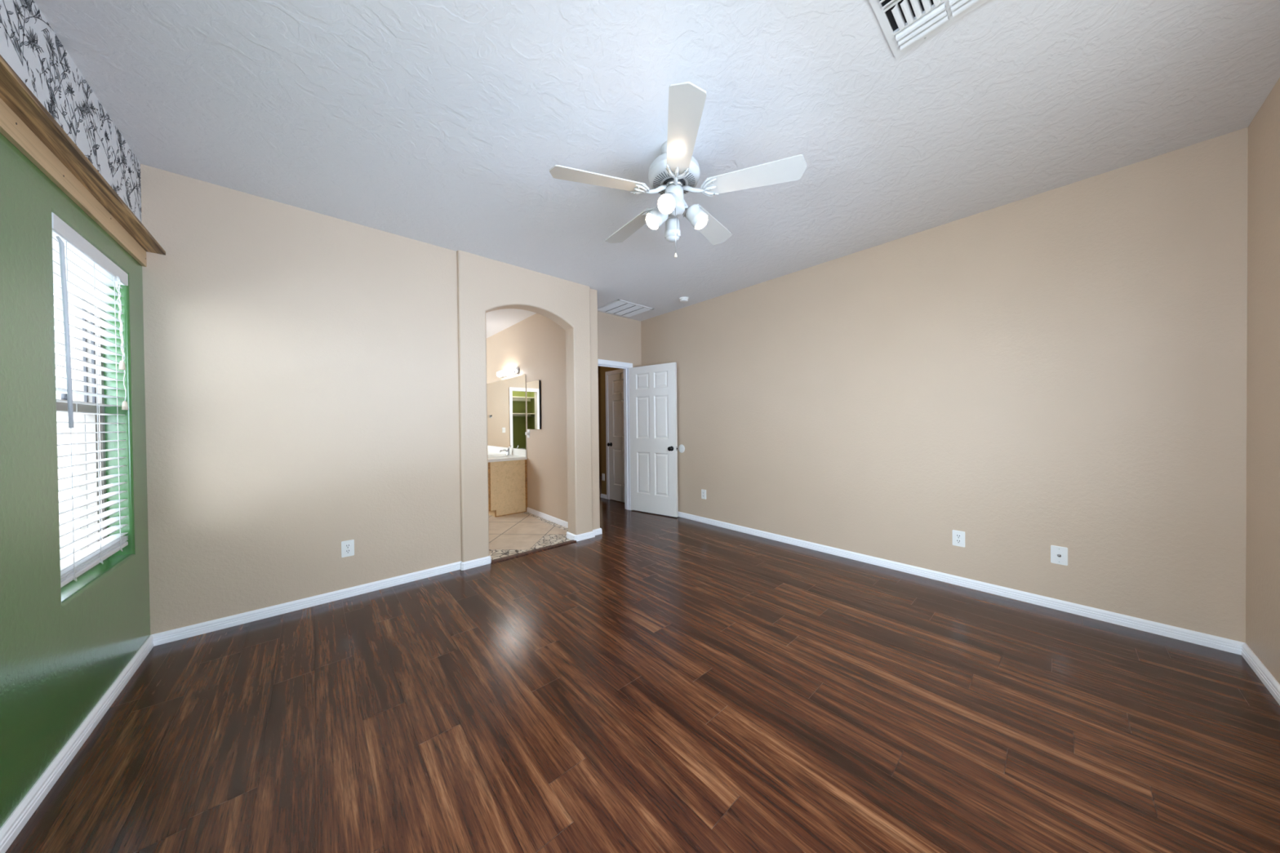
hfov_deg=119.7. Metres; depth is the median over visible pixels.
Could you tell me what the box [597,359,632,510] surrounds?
trim
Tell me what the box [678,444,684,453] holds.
guard
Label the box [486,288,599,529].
wall
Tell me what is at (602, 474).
hall outlet
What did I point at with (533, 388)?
medicine cabinet
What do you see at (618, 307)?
ceiling vent
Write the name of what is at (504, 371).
socket
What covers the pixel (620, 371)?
trim
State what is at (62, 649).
wall
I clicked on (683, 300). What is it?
smoke detector
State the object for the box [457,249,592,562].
wall
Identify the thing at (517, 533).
floor
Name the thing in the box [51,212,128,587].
window blind
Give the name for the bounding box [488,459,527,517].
vanity cabinet
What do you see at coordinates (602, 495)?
baseboard
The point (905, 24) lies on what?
ceiling vent
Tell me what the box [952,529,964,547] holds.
wall outlet
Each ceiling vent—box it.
[597,298,653,317]
[868,0,987,58]
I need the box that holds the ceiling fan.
[549,81,806,257]
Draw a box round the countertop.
[488,451,527,462]
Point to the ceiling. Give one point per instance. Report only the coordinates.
(442, 123)
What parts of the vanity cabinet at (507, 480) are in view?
frame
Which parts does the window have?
sash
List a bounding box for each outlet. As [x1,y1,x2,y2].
[341,539,354,557]
[524,429,529,437]
[601,473,604,480]
[701,488,706,499]
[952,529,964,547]
[1050,545,1067,565]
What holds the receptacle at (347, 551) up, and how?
attached to the wall outlet at (347, 546)
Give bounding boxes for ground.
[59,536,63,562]
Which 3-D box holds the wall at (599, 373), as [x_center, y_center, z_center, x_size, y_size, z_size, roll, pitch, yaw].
[-1.317,-0.177,7.250,2.775,2.741,2.785,-1,1,-41]
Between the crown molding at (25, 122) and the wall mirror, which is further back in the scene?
the wall mirror
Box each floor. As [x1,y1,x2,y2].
[4,475,1279,852]
[488,511,571,559]
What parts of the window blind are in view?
ladder cord, head rail, ladder cord, rail, ladder cord, lift cord, lift cord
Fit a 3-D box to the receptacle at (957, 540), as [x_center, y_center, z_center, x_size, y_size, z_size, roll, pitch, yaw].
[2.396,0.863,2.794,0.003,0.029,0.034,-1,1,-41]
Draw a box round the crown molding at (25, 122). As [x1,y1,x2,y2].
[0,54,165,266]
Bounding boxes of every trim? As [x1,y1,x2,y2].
[491,539,576,563]
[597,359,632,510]
[604,368,623,499]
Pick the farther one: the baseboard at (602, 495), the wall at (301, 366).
the baseboard at (602, 495)
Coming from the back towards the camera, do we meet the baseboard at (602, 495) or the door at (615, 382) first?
the baseboard at (602, 495)
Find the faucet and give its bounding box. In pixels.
[499,445,511,455]
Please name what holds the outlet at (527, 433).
attached to the wall at (535, 344)
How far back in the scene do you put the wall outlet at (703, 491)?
4.61 m
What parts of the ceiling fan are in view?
blade, blade, bulb, bulb, bulb, pull chain, blade, bulb, blade, blade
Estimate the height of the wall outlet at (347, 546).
0.117 m
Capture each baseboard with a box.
[0,506,1279,852]
[600,493,606,498]
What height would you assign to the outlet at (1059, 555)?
0.117 m
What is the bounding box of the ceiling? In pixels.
[33,0,1279,337]
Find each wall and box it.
[0,0,150,827]
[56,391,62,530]
[140,164,461,635]
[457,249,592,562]
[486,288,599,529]
[597,311,641,367]
[598,366,601,476]
[600,127,1248,642]
[1245,77,1279,684]
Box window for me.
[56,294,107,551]
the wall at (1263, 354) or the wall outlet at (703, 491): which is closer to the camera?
the wall at (1263, 354)
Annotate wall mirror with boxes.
[486,374,526,449]
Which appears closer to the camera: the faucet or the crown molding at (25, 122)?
the crown molding at (25, 122)
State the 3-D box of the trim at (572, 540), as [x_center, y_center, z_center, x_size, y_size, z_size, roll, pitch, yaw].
[-1.020,1.218,3.654,0.883,0.011,0.048,-1,1,-41]
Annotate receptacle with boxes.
[344,543,351,548]
[345,549,351,553]
[955,533,961,537]
[955,538,961,543]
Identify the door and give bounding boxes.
[607,373,624,502]
[629,362,678,517]
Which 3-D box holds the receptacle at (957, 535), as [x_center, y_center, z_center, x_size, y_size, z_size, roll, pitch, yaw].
[2.396,0.824,2.793,0.003,0.029,0.034,-1,1,-41]
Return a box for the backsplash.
[487,445,526,457]
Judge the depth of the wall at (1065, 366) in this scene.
2.55 m
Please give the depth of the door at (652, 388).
5.05 m
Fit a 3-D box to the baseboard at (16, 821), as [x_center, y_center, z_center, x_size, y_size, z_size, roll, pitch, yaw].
[-0.343,1.193,2.629,4.350,0.065,5.674,-1,1,-41]
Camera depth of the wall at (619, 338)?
5.19 m
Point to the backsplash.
(521, 452)
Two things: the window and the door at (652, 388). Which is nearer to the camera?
the window
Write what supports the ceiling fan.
hanging from the ceiling
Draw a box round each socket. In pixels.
[502,369,508,375]
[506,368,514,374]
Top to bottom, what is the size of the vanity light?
0.116 m
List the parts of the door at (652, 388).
knob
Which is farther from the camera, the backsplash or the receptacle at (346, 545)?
the backsplash
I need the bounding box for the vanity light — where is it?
[496,366,519,377]
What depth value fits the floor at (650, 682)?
1.53 m
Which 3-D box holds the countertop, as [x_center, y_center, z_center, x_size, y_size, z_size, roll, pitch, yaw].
[-2.343,0.451,5.698,0.558,0.044,1.596,-1,1,-41]
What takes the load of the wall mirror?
attached to the wall at (535, 344)
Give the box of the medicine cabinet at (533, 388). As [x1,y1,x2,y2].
[526,380,541,429]
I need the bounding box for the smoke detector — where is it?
[679,296,688,302]

